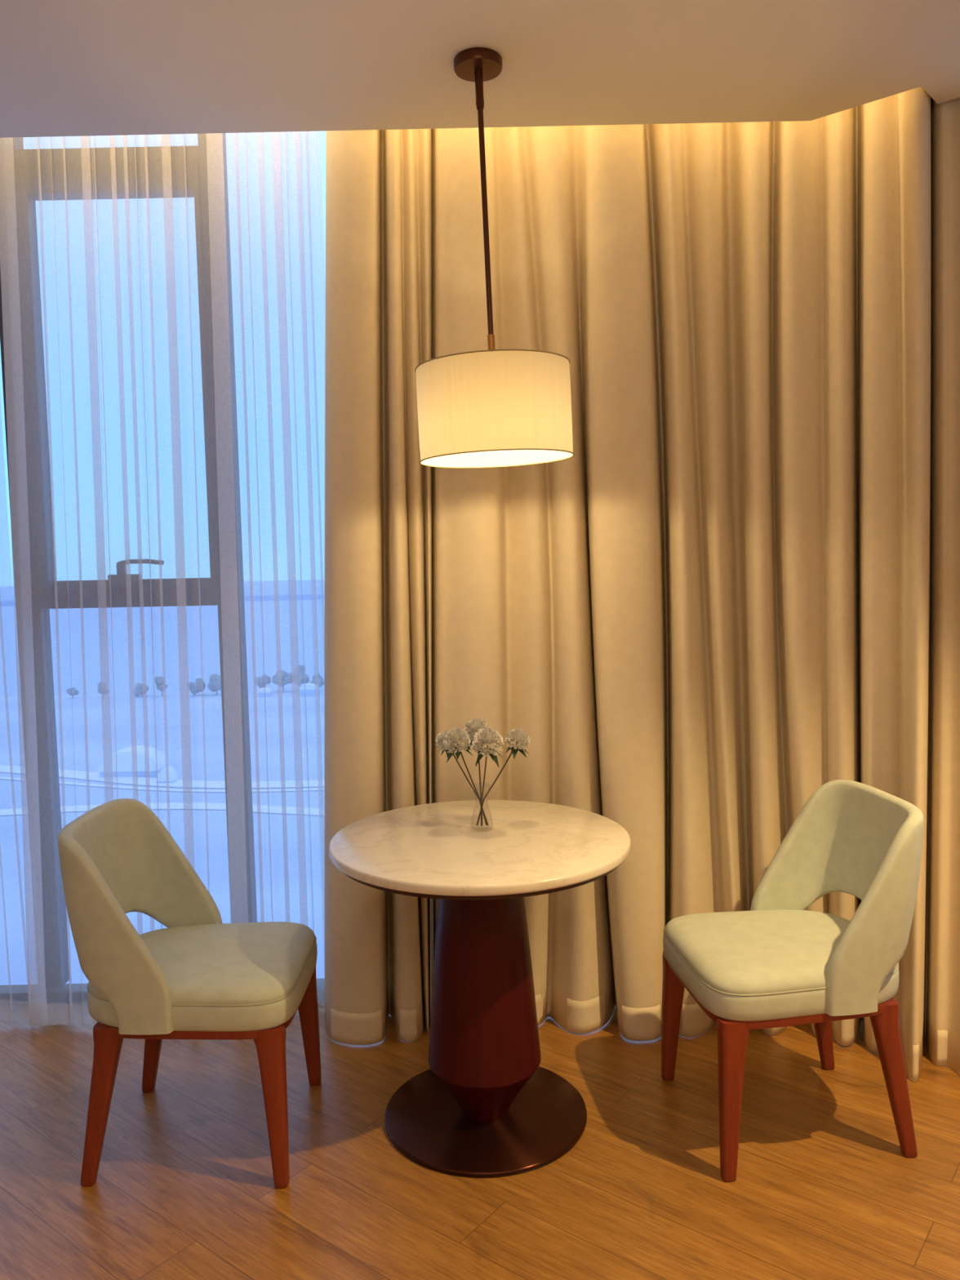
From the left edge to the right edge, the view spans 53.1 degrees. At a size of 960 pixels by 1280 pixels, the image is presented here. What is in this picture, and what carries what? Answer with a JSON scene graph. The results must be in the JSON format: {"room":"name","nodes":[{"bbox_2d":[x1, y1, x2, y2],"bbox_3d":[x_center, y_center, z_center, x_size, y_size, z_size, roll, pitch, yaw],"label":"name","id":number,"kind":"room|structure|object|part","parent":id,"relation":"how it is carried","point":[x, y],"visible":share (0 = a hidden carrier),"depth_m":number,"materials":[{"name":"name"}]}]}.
{"room":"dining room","nodes":[
{"label":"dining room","id":0,"kind":"room"},
{"bbox_2d":[0,998,959,1279],"bbox_3d":[-0.069,1.496,0.128,5.000,0.120,6.420,-1,5,0],"label":"floor","id":1,"kind":"structure","parent":0,"point":[824,1188],"depth_m":2.27,"materials":[{"name":"brown wood"}]},
{"bbox_2d":[57,798,321,1188],"bbox_3d":[-0.719,0.848,2.441,0.566,0.836,0.478,-1,5,0],"label":"dining chair","id":2,"kind":"object","parent":1,"relation":"on","point":[199,976],"visible":1,"depth_m":2.26,"materials":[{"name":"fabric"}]},
{"bbox_3d":[-0.891,1.096,2.276,0.108,0.374,0.064,-1,5,0],"label":"leg","id":3,"kind":"part","parent":2,"relation":"part of","materials":[{"name":"brown wood"}]},
{"bbox_3d":[-0.859,0.663,2.427,0.293,0.458,0.478,-1,5,0],"label":"backrest","id":4,"kind":"part","parent":2,"relation":"part of","materials":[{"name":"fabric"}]},
{"bbox_3d":[-0.889,1.067,2.645,0.108,0.374,0.064,-1,5,0],"label":"leg","id":5,"kind":"part","parent":2,"relation":"part of","materials":[{"name":"brown wood"}]},
{"bbox_3d":[-0.685,0.898,2.445,0.474,0.021,0.451,-1,5,0],"label":"seat frame","id":6,"kind":"part","parent":2,"relation":"part of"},
{"bbox_3d":[-0.700,0.835,2.440,0.528,0.108,0.462,-1,5,0],"label":"seat","id":7,"kind":"part","parent":2,"relation":"part of","materials":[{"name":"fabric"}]},
{"bbox_3d":[-0.488,1.090,2.251,0.074,0.374,0.058,-1,5,0],"label":"leg","id":8,"kind":"part","parent":2,"relation":"part of","materials":[{"name":"brown wood"}]},
{"bbox_3d":[-0.485,1.057,2.664,0.074,0.374,0.058,-1,5,0],"label":"leg","id":9,"kind":"part","parent":2,"relation":"part of","materials":[{"name":"brown wood"}]},
{"bbox_2d":[328,800,631,1177],"bbox_3d":[0.007,0.874,2.494,0.766,0.746,0.766,-1,5,0],"label":"pedestal table","id":10,"kind":"object","parent":1,"relation":"on","point":[485,1106],"visible":1,"depth_m":2.39,"materials":[{"name":"brown"}]},
{"bbox_3d":[0.015,1.233,2.522,0.528,0.005,0.528,-1,5,0],"label":"plate","id":11,"kind":"part","parent":10,"relation":"part of","materials":[{"name":"brown"}]},
{"bbox_3d":[0.004,0.439,2.520,0.059,0.118,0.059,-1,5,0],"label":"bud vase","id":12,"kind":"object","parent":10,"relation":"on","visible":0},
{"bbox_2d":[435,729,488,825],"bbox_3d":[-0.049,0.363,2.529,0.140,0.250,0.059,1,5,26],"label":"flower","id":13,"kind":"object","parent":12,"relation":"in","point":[440,738],"visible":0.43,"depth_m":2.53,"materials":[{"name":"white plant"}]},
{"bbox_3d":[-0.033,0.378,2.529,0.112,0.218,0.007,0,5,18],"label":"stem","id":14,"kind":"part","parent":13,"relation":"part of","materials":[{"name":"brown"}]},
{"bbox_2d":[442,727,486,825],"bbox_3d":[-0.039,0.358,2.480,0.110,0.267,0.083,-1,5,0],"label":"flower","id":15,"kind":"object","parent":12,"relation":"in","point":[453,735],"visible":1,"depth_m":2.45,"materials":[{"name":"white plant"}]},
{"bbox_3d":[-0.021,0.376,2.500,0.086,0.227,0.005,-4,5,-31],"label":"stem","id":16,"kind":"part","parent":15,"relation":"part of","materials":[{"name":"brown"}]},
{"bbox_2d":[464,717,490,826],"bbox_3d":[-0.002,0.344,2.558,0.080,0.279,0.072,3,6,45],"label":"flower","id":17,"kind":"object","parent":12,"relation":"in","point":[475,724],"visible":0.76,"depth_m":2.53,"materials":[{"name":"white plant"}]},
{"bbox_3d":[0.000,0.367,2.535,0.005,0.238,0.056,-2,5,-6],"label":"stem","id":18,"kind":"part","parent":17,"relation":"part of","materials":[{"name":"brown"}]},
{"bbox_2d":[471,727,503,811],"bbox_3d":[0.018,0.357,2.462,0.093,0.269,0.082,2,5,33],"label":"flower","id":19,"kind":"object","parent":12,"relation":"in","point":[484,735],"visible":1,"depth_m":2.44,"materials":[{"name":"white plant"}]},
{"bbox_3d":[0.011,0.377,2.492,0.005,0.224,0.063,-3,5,-18],"label":"stem","id":20,"kind":"part","parent":19,"relation":"part of","materials":[{"name":"brown"}]},
{"bbox_2d":[475,728,530,825],"bbox_3d":[0.065,0.357,2.530,0.142,0.256,0.071,0,5,15],"label":"flower","id":21,"kind":"object","parent":12,"relation":"in","point":[518,735],"visible":1,"depth_m":2.50,"materials":[{"name":"white plant"}]},
{"bbox_3d":[0.045,0.377,2.519,0.114,0.219,0.006,-1,5,-3],"label":"stem","id":22,"kind":"part","parent":21,"relation":"part of","materials":[{"name":"brown"}]},
{"bbox_2d":[661,779,924,1182],"bbox_3d":[0.788,0.816,2.458,0.566,0.836,0.478,-2,5,-7],"label":"dining chair","id":23,"kind":"object","parent":1,"relation":"on","point":[778,962],"visible":1,"depth_m":2.30,"materials":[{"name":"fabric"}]},
{"bbox_3d":[0.541,1.037,2.653,0.074,0.374,0.058,-2,5,-7],"label":"leg","id":24,"kind":"part","parent":23,"relation":"part of","materials":[{"name":"brown wood"}]},
{"bbox_3d":[0.593,1.068,2.244,0.074,0.374,0.058,-2,5,-7],"label":"leg","id":25,"kind":"part","parent":23,"relation":"part of","materials":[{"name":"brown wood"}]},
{"bbox_3d":[0.756,0.867,2.458,0.474,0.021,0.451,-2,5,-7],"label":"seat frame","id":26,"kind":"part","parent":23,"relation":"part of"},
{"bbox_3d":[0.769,0.803,2.455,0.528,0.108,0.462,-2,5,-7],"label":"seat","id":27,"kind":"part","parent":23,"relation":"part of","materials":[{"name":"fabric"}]},
{"bbox_3d":[0.944,1.026,2.681,0.108,0.374,0.064,-2,5,-7],"label":"leg","id":28,"kind":"part","parent":23,"relation":"part of","materials":[{"name":"brown wood"}]},
{"bbox_3d":[0.919,0.623,2.460,0.293,0.458,0.478,-2,5,-7],"label":"backrest","id":29,"kind":"part","parent":23,"relation":"part of","materials":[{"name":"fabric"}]},
{"bbox_3d":[0.991,1.054,2.315,0.108,0.374,0.064,-2,5,-7],"label":"leg","id":30,"kind":"part","parent":23,"relation":"part of","materials":[{"name":"brown wood"}]},
{"bbox_2d":[0,0,959,137],"bbox_3d":[-0.129,-1.390,-0.345,5.000,0.450,5.930,-1,5,0],"label":"ceiling","id":31,"kind":"structure","parent":0,"point":[68,68],"depth_m":2.28,"materials":[{"name":"beige paint"}]},
{"bbox_2d":[324,128,431,1044],"bbox_3d":[-0.322,-0.266,2.885,0.422,2.969,0.214,-1,5,0],"label":"drape","id":32,"kind":"object","parent":31,"relation":"hanging from","point":[378,631],"visible":0.82,"depth_m":2.84,"materials":[{"name":"fabric"}]},
{"bbox_2d":[414,47,573,468],"bbox_3d":[0.018,-0.907,2.311,0.376,0.938,0.376,-3,4,0],"label":"pendant lamp","id":33,"kind":"object","parent":31,"relation":"hanging from","point":[492,407],"visible":1,"depth_m":2.19,"materials":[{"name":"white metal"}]},
{"bbox_3d":[0.013,-1.000,2.304,0.013,0.540,0.013,-3,4,0],"label":"rod","id":34,"kind":"part","parent":33,"relation":"part of","materials":[{"name":"brown metal"}]},
{"bbox_3d":[0.030,-0.661,2.330,0.376,0.003,0.376,-3,4,0],"label":"trim","id":35,"kind":"part","parent":33,"relation":"part of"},
{"bbox_3d":[0.035,-0.551,2.339,0.373,0.220,0.373,-3,4,0],"label":"lamp shade","id":36,"kind":"part","parent":33,"relation":"part of","materials":[{"name":"fabric"}]},
{"bbox_3d":[0.041,-0.442,2.348,0.376,0.003,0.376,-3,4,0],"label":"trim","id":37,"kind":"part","parent":33,"relation":"part of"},
{"bbox_2d":[431,87,959,1081],"bbox_3d":[0.611,-0.283,2.848,1.794,2.969,0.413,0,5,16],"label":"drape","id":38,"kind":"object","parent":31,"relation":"hanging from","point":[735,597],"visible":0.63,"depth_m":2.82,"materials":[{"name":"fabric"}]},
{"label":"outside","id":39,"kind":"structure","parent":0,"visible":0},
{"bbox_2d":[0,579,324,697],"bbox_3d":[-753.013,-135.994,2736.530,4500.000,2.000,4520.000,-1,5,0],"label":"sea","id":40,"kind":"structure","parent":39,"point":[121,648],"depth_m":818.11,"materials":[{"name":"blue liquid"}]},
{"bbox_2d":[0,586,324,605],"bbox_3d":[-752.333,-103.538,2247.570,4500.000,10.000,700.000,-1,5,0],"label":"hill","id":41,"kind":"structure","parent":40,"relation":"on","point":[313,593],"depth_m":1982.03,"materials":[{"name":"blue"}]},
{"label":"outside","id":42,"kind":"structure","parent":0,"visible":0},
{"bbox_2d":[0,689,324,985],"bbox_3d":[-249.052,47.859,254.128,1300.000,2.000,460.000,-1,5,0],"label":"ground","id":43,"kind":"structure","parent":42,"point":[286,728],"depth_m":265.08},
{"bbox_2d":[66,687,78,697],"bbox_3d":[-200.461,25.964,473.146,5.008,5.248,4.400,-1,5,0],"label":"tree","id":44,"kind":"object","parent":43,"relation":"on","point":[73,691],"visible":1,"depth_m":471.87,"materials":[{"name":"green plant"}]},
{"bbox_2d":[97,681,109,697],"bbox_3d":[-185.569,24.457,473.246,5.926,7.616,5.302,-1,5,0],"label":"tree","id":45,"kind":"object","parent":43,"relation":"on","point":[102,688],"visible":1,"depth_m":471.87,"materials":[{"name":"green plant"}]},
{"bbox_2d":[97,745,168,777],"bbox_3d":[-105.251,36.879,291.619,18.360,8.000,9.720,-1,5,0],"label":"pavilion","id":46,"kind":"object","parent":43,"relation":"on","point":[138,761],"visible":0.95,"depth_m":286.90,"materials":[{"name":"white"}]},
{"bbox_2d":[132,682,149,696],"bbox_3d":[-166.829,24.487,473.024,7.298,6.807,6.156,-1,5,0],"label":"tree","id":47,"kind":"object","parent":43,"relation":"on","point":[140,689],"visible":1,"depth_m":471.87,"materials":[{"name":"green plant"}]},
{"bbox_2d":[154,675,167,696],"bbox_3d":[-156.953,22.653,472.521,5.301,10.129,6.100,-1,5,0],"label":"tree","id":48,"kind":"object","parent":43,"relation":"on","point":[161,686],"visible":1,"depth_m":470.95,"materials":[{"name":"green plant"}]},
{"bbox_2d":[0,764,324,788],"bbox_3d":[-119.301,39.992,303.601,361.091,0.200,68.444,-1,5,0],"label":"road","id":49,"kind":"structure","parent":43,"relation":"on","point":[3,768],"depth_m":278.07,"materials":[{"name":"white"}]},
{"bbox_2d":[0,802,324,815],"bbox_3d":[-44.072,43.602,237.724,210.898,0.200,33.212,-1,5,0],"label":"road","id":50,"kind":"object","parent":43,"relation":"on","point":[202,806],"depth_m":247.93,"materials":[{"name":"white asphalt"}]},
{"bbox_2d":[0,776,324,792],"bbox_3d":[-119.133,41.458,284.934,360.110,0.200,39.999,-1,5,0],"label":"road","id":51,"kind":"structure","parent":43,"relation":"on","point":[1,777],"depth_m":269.85,"materials":[{"name":"white"}]},
{"bbox_2d":[155,765,177,782],"bbox_3d":[-91.197,39.321,279.797,4.860,4.400,4.320,-1,5,0],"label":"kiosk","id":52,"kind":"object","parent":43,"relation":"on","point":[168,774],"visible":1,"depth_m":277.74,"materials":[{"name":"white"}]},
{"bbox_2d":[186,678,205,695],"bbox_3d":[-139.664,23.073,473.455,8.130,8.424,8.056,-1,5,0],"label":"tree","id":53,"kind":"object","parent":43,"relation":"on","point":[199,686],"visible":1,"depth_m":471.52,"materials":[{"name":"green plant"}]},
{"bbox_2d":[207,672,221,694],"bbox_3d":[-129.494,21.595,473.017,9.784,11.014,9.614,-1,5,0],"label":"tree","id":54,"kind":"object","parent":43,"relation":"on","point":[215,684],"visible":0.82,"depth_m":469.91,"materials":[{"name":"green plant"}]},
{"bbox_2d":[254,674,271,688],"bbox_3d":[-108.579,21.637,481.029,7.757,8.800,6.051,-1,5,0],"label":"tree","id":55,"kind":"object","parent":43,"relation":"on","point":[261,682],"visible":0.97,"depth_m":479.77,"materials":[{"name":"green plant"}]},
{"bbox_2d":[256,687,271,697],"bbox_3d":[-104.495,25.202,465.239,6.480,4.000,5.400,-1,5,0],"label":"house","id":56,"kind":"structure","parent":43,"relation":"on","point":[264,691],"depth_m":462.85,"materials":[{"name":"white"}]},
{"bbox_2d":[271,670,293,691],"bbox_3d":[-98.695,20.440,481.546,10.805,10.693,8.409,-1,5,0],"label":"tree","id":57,"kind":"object","parent":43,"relation":"on","point":[282,677],"visible":1,"depth_m":478.95,"materials":[{"name":"green plant"}]},
{"bbox_2d":[293,664,309,687],"bbox_3d":[-89.536,19.006,480.753,7.577,13.293,8.420,-1,5,0],"label":"tree","id":58,"kind":"object","parent":43,"relation":"on","point":[300,677],"visible":0.99,"depth_m":478.95,"materials":[{"name":"green plant"}]},
{"bbox_2d":[298,683,318,696],"bbox_3d":[-83.015,24.005,465.180,8.640,5.500,5.400,-1,5,0],"label":"house","id":59,"kind":"structure","parent":43,"relation":"on","point":[308,689],"depth_m":462.74,"materials":[{"name":"white"}]},
{"bbox_2d":[310,672,324,687],"bbox_3d":[-81.225,20.960,481.532,7.048,8.928,6.942,-1,5,0],"label":"tree","id":60,"kind":"object","parent":43,"relation":"on","point":[317,680],"visible":0.92,"depth_m":479.53,"materials":[{"name":"green plant"}]},
{"bbox_3d":[-2.652,-0.048,0.042,0.100,3.320,6.500,-1,5,0],"label":"wall","id":61,"kind":"structure","parent":0,"visible":0},
{"bbox_2d":[0,133,324,1004],"bbox_3d":[-0.857,-0.327,3.104,3.500,3.080,0.138,-1,5,0],"label":"window","id":62,"kind":"structure","parent":61,"relation":"in","point":[199,172],"depth_m":3.09,"materials":[{"name":"black metal"}]},
{"bbox_3d":[-1.155,-0.813,3.083,0.575,1.335,0.062,-1,5,0],"label":"sash","id":63,"kind":"part","parent":62,"relation":"part of","materials":[{"name":"black metal"}]},
{"bbox_3d":[-1.097,-0.216,3.071,0.186,0.084,0.056,-1,5,0],"label":"handle","id":64,"kind":"part","parent":62,"relation":"part of","materials":[{"name":"grey metal"}]}
]}

